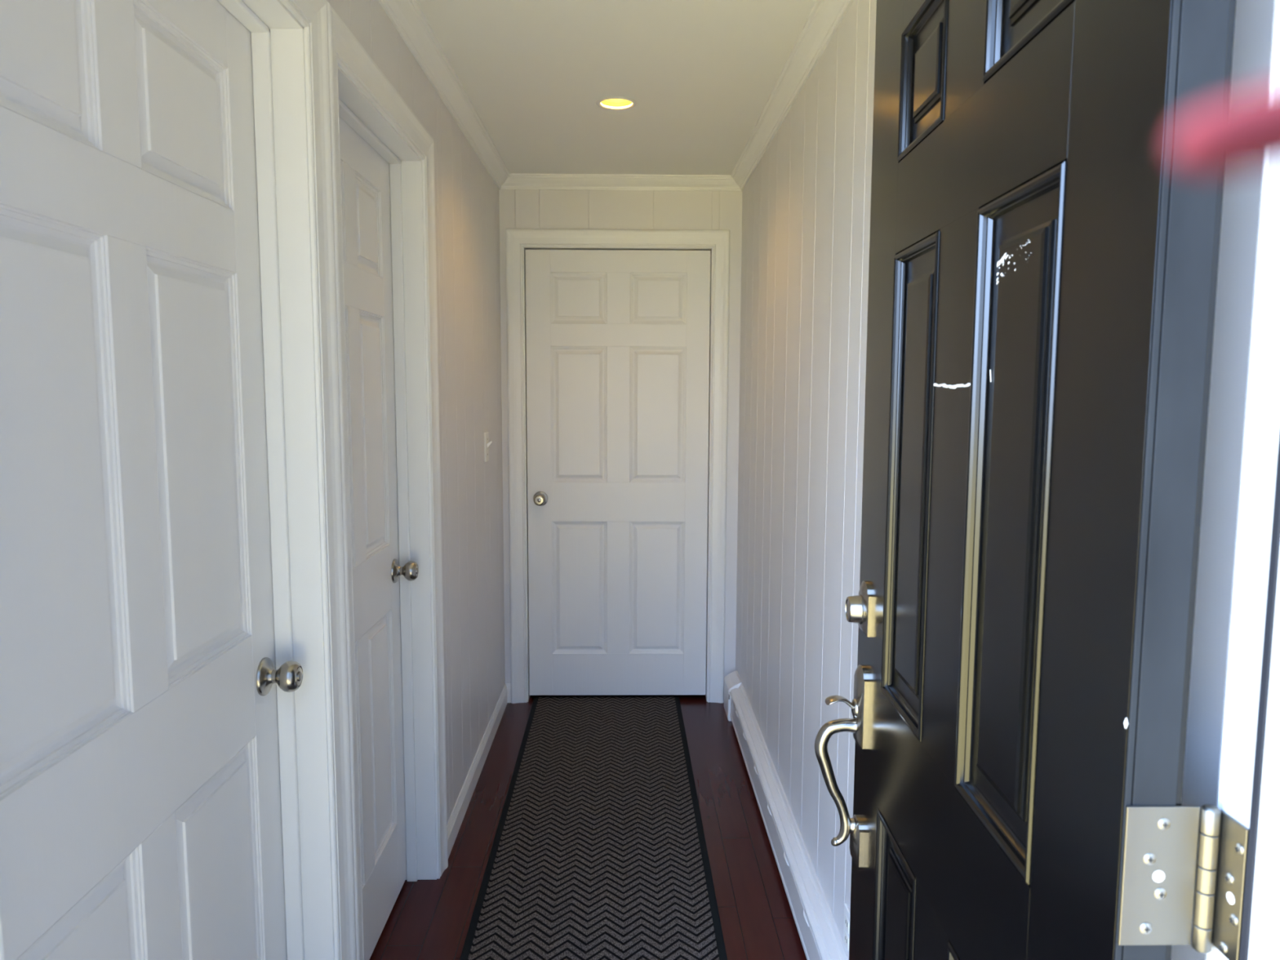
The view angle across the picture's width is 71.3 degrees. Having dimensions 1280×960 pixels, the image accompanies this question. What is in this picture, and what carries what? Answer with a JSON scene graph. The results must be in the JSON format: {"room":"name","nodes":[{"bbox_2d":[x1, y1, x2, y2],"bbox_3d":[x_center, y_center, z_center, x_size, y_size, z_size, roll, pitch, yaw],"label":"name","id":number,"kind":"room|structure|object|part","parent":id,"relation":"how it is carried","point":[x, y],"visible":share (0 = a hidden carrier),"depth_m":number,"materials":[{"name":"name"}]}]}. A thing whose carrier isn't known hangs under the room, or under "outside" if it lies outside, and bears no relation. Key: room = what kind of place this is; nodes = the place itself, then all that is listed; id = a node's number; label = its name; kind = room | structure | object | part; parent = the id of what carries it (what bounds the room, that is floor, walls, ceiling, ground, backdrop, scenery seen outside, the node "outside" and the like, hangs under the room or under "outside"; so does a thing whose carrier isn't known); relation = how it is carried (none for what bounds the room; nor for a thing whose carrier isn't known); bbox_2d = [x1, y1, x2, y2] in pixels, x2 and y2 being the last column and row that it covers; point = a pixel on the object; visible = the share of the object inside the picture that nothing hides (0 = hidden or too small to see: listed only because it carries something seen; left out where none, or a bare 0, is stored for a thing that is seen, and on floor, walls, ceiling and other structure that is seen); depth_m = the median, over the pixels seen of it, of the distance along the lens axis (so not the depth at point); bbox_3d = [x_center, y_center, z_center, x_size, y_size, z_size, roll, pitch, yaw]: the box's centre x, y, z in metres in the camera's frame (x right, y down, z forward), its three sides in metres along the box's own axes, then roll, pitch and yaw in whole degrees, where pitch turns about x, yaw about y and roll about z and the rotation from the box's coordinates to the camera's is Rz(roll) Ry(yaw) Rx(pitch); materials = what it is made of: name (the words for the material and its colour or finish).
{"room":"entrance hallway","nodes":[
{"label":"entrance hallway","id":0,"kind":"room"},
{"bbox_2d":[326,0,505,822],"bbox_3d":[-0.658,0.024,2.325,0.130,2.355,3.360,0,6,-1],"label":"wall","id":1,"kind":"structure","parent":0,"point":[467,206],"depth_m":3.08,"materials":[{"name":"white paint"}]},
{"bbox_2d":[0,0,302,959],"bbox_3d":[-0.646,0.287,1.210,0.100,2.035,0.847,0,6,-1],"label":"door","id":2,"kind":"structure","parent":1,"relation":"in","point":[140,811],"depth_m":1.16,"materials":[{"name":"white paint"}]},
{"bbox_3d":[-0.666,-0.500,0.943,0.019,0.224,0.279,0,6,-1],"label":"raised panel","id":3,"kind":"part","parent":2,"relation":"part of","materials":[{"name":"white paint"}]},
{"bbox_3d":[-0.667,0.015,0.996,0.019,0.610,0.279,0,6,-1],"label":"raised panel","id":4,"kind":"part","parent":2,"relation":"part of","materials":[{"name":"white paint"}]},
{"bbox_3d":[-0.670,0.802,1.076,0.019,0.616,0.279,0,6,-1],"label":"raised panel","id":5,"kind":"part","parent":2,"relation":"part of","materials":[{"name":"white paint"}]},
{"bbox_3d":[-0.671,-0.537,1.310,0.019,0.224,0.279,0,6,-1],"label":"raised panel","id":6,"kind":"part","parent":2,"relation":"part of","materials":[{"name":"white paint"}]},
{"bbox_3d":[-0.673,-0.023,1.363,0.019,0.610,0.279,0,6,-1],"label":"raised panel","id":7,"kind":"part","parent":2,"relation":"part of","materials":[{"name":"white paint"}]},
{"bbox_3d":[-0.675,0.765,1.443,0.019,0.616,0.279,0,6,-1],"label":"raised panel","id":8,"kind":"part","parent":2,"relation":"part of","materials":[{"name":"white paint"}]},
{"bbox_3d":[-0.636,0.348,1.584,0.063,0.055,0.055,0,6,-1],"label":"knob","id":9,"kind":"part","parent":2,"relation":"part of","materials":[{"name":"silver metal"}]},
{"bbox_2d":[339,116,418,959],"bbox_3d":[-0.660,0.189,2.162,0.100,2.035,0.717,0,6,-1],"label":"door","id":10,"kind":"structure","parent":1,"relation":"in","point":[377,571],"depth_m":2.29,"materials":[{"name":"white paint"}]},
{"bbox_3d":[-0.680,-0.600,1.924,0.019,0.224,0.219,0,6,-1],"label":"raised panel","id":11,"kind":"part","parent":10,"relation":"part of","materials":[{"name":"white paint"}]},
{"bbox_3d":[-0.682,-0.086,1.976,0.019,0.610,0.219,0,6,-1],"label":"raised panel","id":12,"kind":"part","parent":10,"relation":"part of","materials":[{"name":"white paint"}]},
{"bbox_3d":[-0.684,0.702,2.057,0.019,0.616,0.219,0,6,-1],"label":"raised panel","id":13,"kind":"part","parent":10,"relation":"part of","materials":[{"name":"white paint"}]},
{"bbox_3d":[-0.685,-0.632,2.232,0.019,0.224,0.220,0,6,-1],"label":"raised panel","id":14,"kind":"part","parent":10,"relation":"part of","materials":[{"name":"white paint"}]},
{"bbox_3d":[-0.686,-0.117,2.284,0.019,0.610,0.220,0,6,-1],"label":"raised panel","id":15,"kind":"part","parent":10,"relation":"part of","materials":[{"name":"white paint"}]},
{"bbox_3d":[-0.689,0.671,2.365,0.019,0.616,0.220,0,6,-1],"label":"raised panel","id":16,"kind":"part","parent":10,"relation":"part of","materials":[{"name":"white paint"}]},
{"bbox_3d":[-0.649,0.252,2.471,0.063,0.055,0.055,0,6,-1],"label":"knob","id":17,"kind":"part","parent":10,"relation":"part of","materials":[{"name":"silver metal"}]},
{"bbox_2d":[377,0,510,189],"bbox_3d":[-0.560,-1.121,2.209,0.057,0.054,3.360,0,6,-1],"label":"crown molding","id":18,"kind":"structure","parent":1,"relation":"attached to","point":[406,16],"depth_m":2.55,"materials":[{"name":"white paint"}]},
{"bbox_2d":[447,684,507,857],"bbox_3d":[-0.605,1.053,3.409,0.012,0.088,1.414,0,6,-1],"label":"baseboard","id":19,"kind":"structure","parent":1,"relation":"attached to","point":[454,824],"depth_m":3.23,"materials":[{"name":"white paint"}]},
{"bbox_2d":[484,431,492,462],"bbox_3d":[-0.597,-0.131,3.522,0.026,0.115,0.070,0,6,-1],"label":"light switch","id":20,"kind":"object","parent":1,"relation":"attached to","point":[486,443],"visible":1,"depth_m":3.51,"materials":[{"name":"white plastic"}]},
{"bbox_3d":[-0.606,-0.131,3.522,0.008,0.115,0.070,0,6,-1],"label":"plate","id":21,"kind":"part","parent":20,"relation":"part of","materials":[{"name":"white plastic"}]},
{"bbox_2d":[0,0,1279,959],"bbox_3d":[-0.119,0.212,1.581,1.194,2.136,2.066,0,6,-1],"label":"door frame","id":22,"kind":"structure","parent":1,"relation":"attached to","point":[290,51],"depth_m":1.63,"materials":[{"name":"white paint"}]},
{"bbox_2d":[369,694,806,959],"bbox_3d":[-0.500,1.169,3.199,2.900,0.100,5.060,0,6,-1],"label":"floor","id":23,"kind":"structure","parent":0,"point":[428,919],"depth_m":2.73,"materials":[{"name":"brown wood"}]},
{"bbox_2d":[459,696,727,959],"bbox_3d":[-0.121,1.190,2.477,0.676,0.008,3.410,0,6,-1],"label":"runner rug","id":24,"kind":"object","parent":23,"relation":"on","point":[598,851],"visible":1,"depth_m":2.80,"materials":[{"name":"black fabric"}]},
{"bbox_2d":[416,0,816,174],"bbox_3d":[-0.492,-1.288,2.998,2.900,0.120,4.960,0,6,-1],"label":"ceiling","id":25,"kind":"structure","parent":0,"point":[700,75],"depth_m":2.61,"materials":[{"name":"white paint"}]},
{"bbox_2d":[595,96,637,110],"bbox_3d":[-0.075,-1.256,2.871,0.133,0.092,0.133,0,6,-1],"label":"recessed light","id":26,"kind":"object","parent":25,"relation":"in","point":[612,103],"visible":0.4,"depth_m":2.91,"materials":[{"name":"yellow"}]},
{"bbox_2d":[498,189,742,683],"bbox_3d":[-0.088,-0.153,4.070,1.061,2.355,0.130,0,6,-1],"label":"wall","id":27,"kind":"structure","parent":0,"point":[540,209],"depth_m":3.91,"materials":[{"name":"white paint"}]},
{"bbox_2d":[505,683,724,702],"bbox_3d":[-0.091,0.982,4.115,1.061,0.088,0.012,0,6,-1],"label":"baseboard","id":28,"kind":"structure","parent":27,"relation":"attached to","point":[508,685],"depth_m":4.10,"materials":[{"name":"white paint"}]},
{"bbox_2d":[505,228,729,703],"bbox_3d":[-0.101,-0.041,4.071,0.979,2.132,0.150,0,6,-1],"label":"door frame","id":29,"kind":"structure","parent":27,"relation":"attached to","point":[517,240],"depth_m":3.98,"materials":[{"name":"white paint"}]},
{"bbox_2d":[524,249,711,695],"bbox_3d":[-0.100,-0.006,4.026,0.818,2.025,0.100,0,6,-1],"label":"door","id":30,"kind":"structure","parent":27,"relation":"in","point":[617,341],"depth_m":4.04,"materials":[{"name":"white paint"}]},
{"bbox_3d":[-0.450,0.088,4.014,0.055,0.055,0.063,0,6,-1],"label":"knob","id":31,"kind":"part","parent":30,"relation":"part of","materials":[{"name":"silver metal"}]},
{"bbox_3d":[-0.273,-0.808,3.966,0.250,0.224,0.019,0,6,-1],"label":"raised panel","id":32,"kind":"part","parent":30,"relation":"part of","materials":[{"name":"white paint"}]},
{"bbox_3d":[-0.274,-0.293,4.019,0.250,0.610,0.019,0,6,-1],"label":"raised panel","id":33,"kind":"part","parent":30,"relation":"part of","materials":[{"name":"white paint"}]},
{"bbox_3d":[-0.277,0.495,4.099,0.250,0.616,0.019,0,6,-1],"label":"raised panel","id":34,"kind":"part","parent":30,"relation":"part of","materials":[{"name":"white paint"}]},
{"bbox_3d":[0.077,0.495,4.105,0.251,0.616,0.019,0,6,-1],"label":"raised panel","id":35,"kind":"part","parent":30,"relation":"part of","materials":[{"name":"white paint"}]},
{"bbox_3d":[0.080,-0.293,4.024,0.251,0.610,0.019,0,6,-1],"label":"raised panel","id":36,"kind":"part","parent":30,"relation":"part of","materials":[{"name":"white paint"}]},
{"bbox_3d":[0.082,-0.807,3.972,0.251,0.224,0.019,0,6,-1],"label":"raised panel","id":37,"kind":"part","parent":30,"relation":"part of","materials":[{"name":"white paint"}]},
{"bbox_2d":[500,173,741,191],"bbox_3d":[-0.083,-1.288,3.860,1.061,0.054,0.057,0,6,-1],"label":"crown molding","id":38,"kind":"structure","parent":27,"relation":"attached to","point":[514,181],"depth_m":3.86,"materials":[{"name":"white paint"}]},
{"bbox_2d":[735,0,1275,959],"bbox_3d":[0.518,0.026,2.343,0.100,2.355,3.360,0,6,-1],"label":"wall","id":39,"kind":"structure","parent":0,"point":[806,202],"depth_m":2.24,"materials":[{"name":"white"}]},
{"bbox_2d":[724,671,848,959],"bbox_3d":[0.431,1.087,2.694,0.060,0.172,2.725,0,6,-1],"label":"baseboard heater","id":40,"kind":"object","parent":39,"relation":"attached to","point":[820,938],"visible":1,"depth_m":2.62,"materials":[{"name":"white metal"}]},
{"bbox_3d":[0.415,1.106,2.610,0.012,0.108,2.555,0,6,-1],"label":"panel","id":41,"kind":"part","parent":40,"relation":"part of","materials":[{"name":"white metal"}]},
{"bbox_2d":[731,0,853,191],"bbox_3d":[0.444,-1.119,2.224,0.057,0.054,3.360,0,6,-1],"label":"crown molding","id":42,"kind":"structure","parent":39,"relation":"attached to","point":[825,16],"depth_m":2.55,"materials":[{"name":"white paint"}]},
{"bbox_2d":[843,902,850,957],"bbox_3d":[0.467,1.017,2.006,0.008,0.100,0.070,0,6,-1],"label":"wall outlet","id":43,"kind":"object","parent":39,"relation":"attached to","point":[846,912],"visible":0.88,"depth_m":2.01,"materials":[{"name":"white paint"}]},
{"bbox_2d":[844,930,848,950],"bbox_3d":[0.465,1.036,2.008,0.004,0.027,0.033,0,6,-1],"label":"receptacle","id":44,"kind":"object","parent":43,"relation":"attached to","point":[846,933],"depth_m":2.01,"materials":[{"name":"white plastic"}]},
{"bbox_2d":[844,915,849,933],"bbox_3d":[0.466,0.997,2.004,0.004,0.027,0.033,0,6,-1],"label":"receptacle","id":45,"kind":"object","parent":43,"relation":"attached to","point":[846,917],"depth_m":2.00,"materials":[{"name":"white plastic"}]},
{"bbox_2d":[814,0,1248,959],"bbox_3d":[0.367,0.290,1.098,0.128,2.047,0.899,0,6,-1],"label":"door","id":46,"kind":"structure","parent":39,"relation":"in","point":[1043,269],"depth_m":0.84,"materials":[{"name":"black paint"}]},
{"bbox_3d":[0.369,0.614,1.524,0.016,0.082,0.054,0,6,1],"label":"plate","id":47,"kind":"part","parent":46,"relation":"part of","materials":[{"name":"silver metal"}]},
{"bbox_3d":[0.369,0.380,1.500,0.016,0.140,0.058,0,6,1],"label":"entry handle","id":48,"kind":"part","parent":46,"relation":"part of","materials":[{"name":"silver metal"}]},
{"bbox_3d":[0.381,0.800,1.333,0.022,0.550,0.207,0,6,1],"label":"raised panel","id":49,"kind":"part","parent":46,"relation":"part of","materials":[{"name":"black paint"}]},
{"bbox_3d":[0.384,0.007,1.252,0.022,0.667,0.207,0,6,1],"label":"raised panel","id":50,"kind":"part","parent":46,"relation":"part of","materials":[{"name":"black paint"}]},
{"bbox_3d":[0.385,-0.546,1.196,0.022,0.185,0.207,0,6,1],"label":"raised panel","id":51,"kind":"part","parent":46,"relation":"part of","materials":[{"name":"black paint"}]},
{"bbox_3d":[0.376,0.835,0.993,0.022,0.550,0.211,0,6,1],"label":"raised panel","id":52,"kind":"part","parent":46,"relation":"part of","materials":[{"name":"black paint"}]},
{"bbox_3d":[0.378,0.042,0.912,0.022,0.667,0.211,0,6,1],"label":"raised panel","id":53,"kind":"part","parent":46,"relation":"part of","materials":[{"name":"black paint"}]},
{"bbox_3d":[0.380,-0.511,0.855,0.022,0.185,0.211,0,6,1],"label":"raised panel","id":54,"kind":"part","parent":46,"relation":"part of","materials":[{"name":"black paint"}]},
{"bbox_2d":[1168,84,1279,174],"bbox_3d":[0.241,-0.081,0.274,0.035,0.087,0.645,5,8,40],"label":"strap","id":55,"kind":"object","parent":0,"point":[1240,133],"visible":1,"depth_m":0.04,"materials":[{"name":"red"}]}
]}

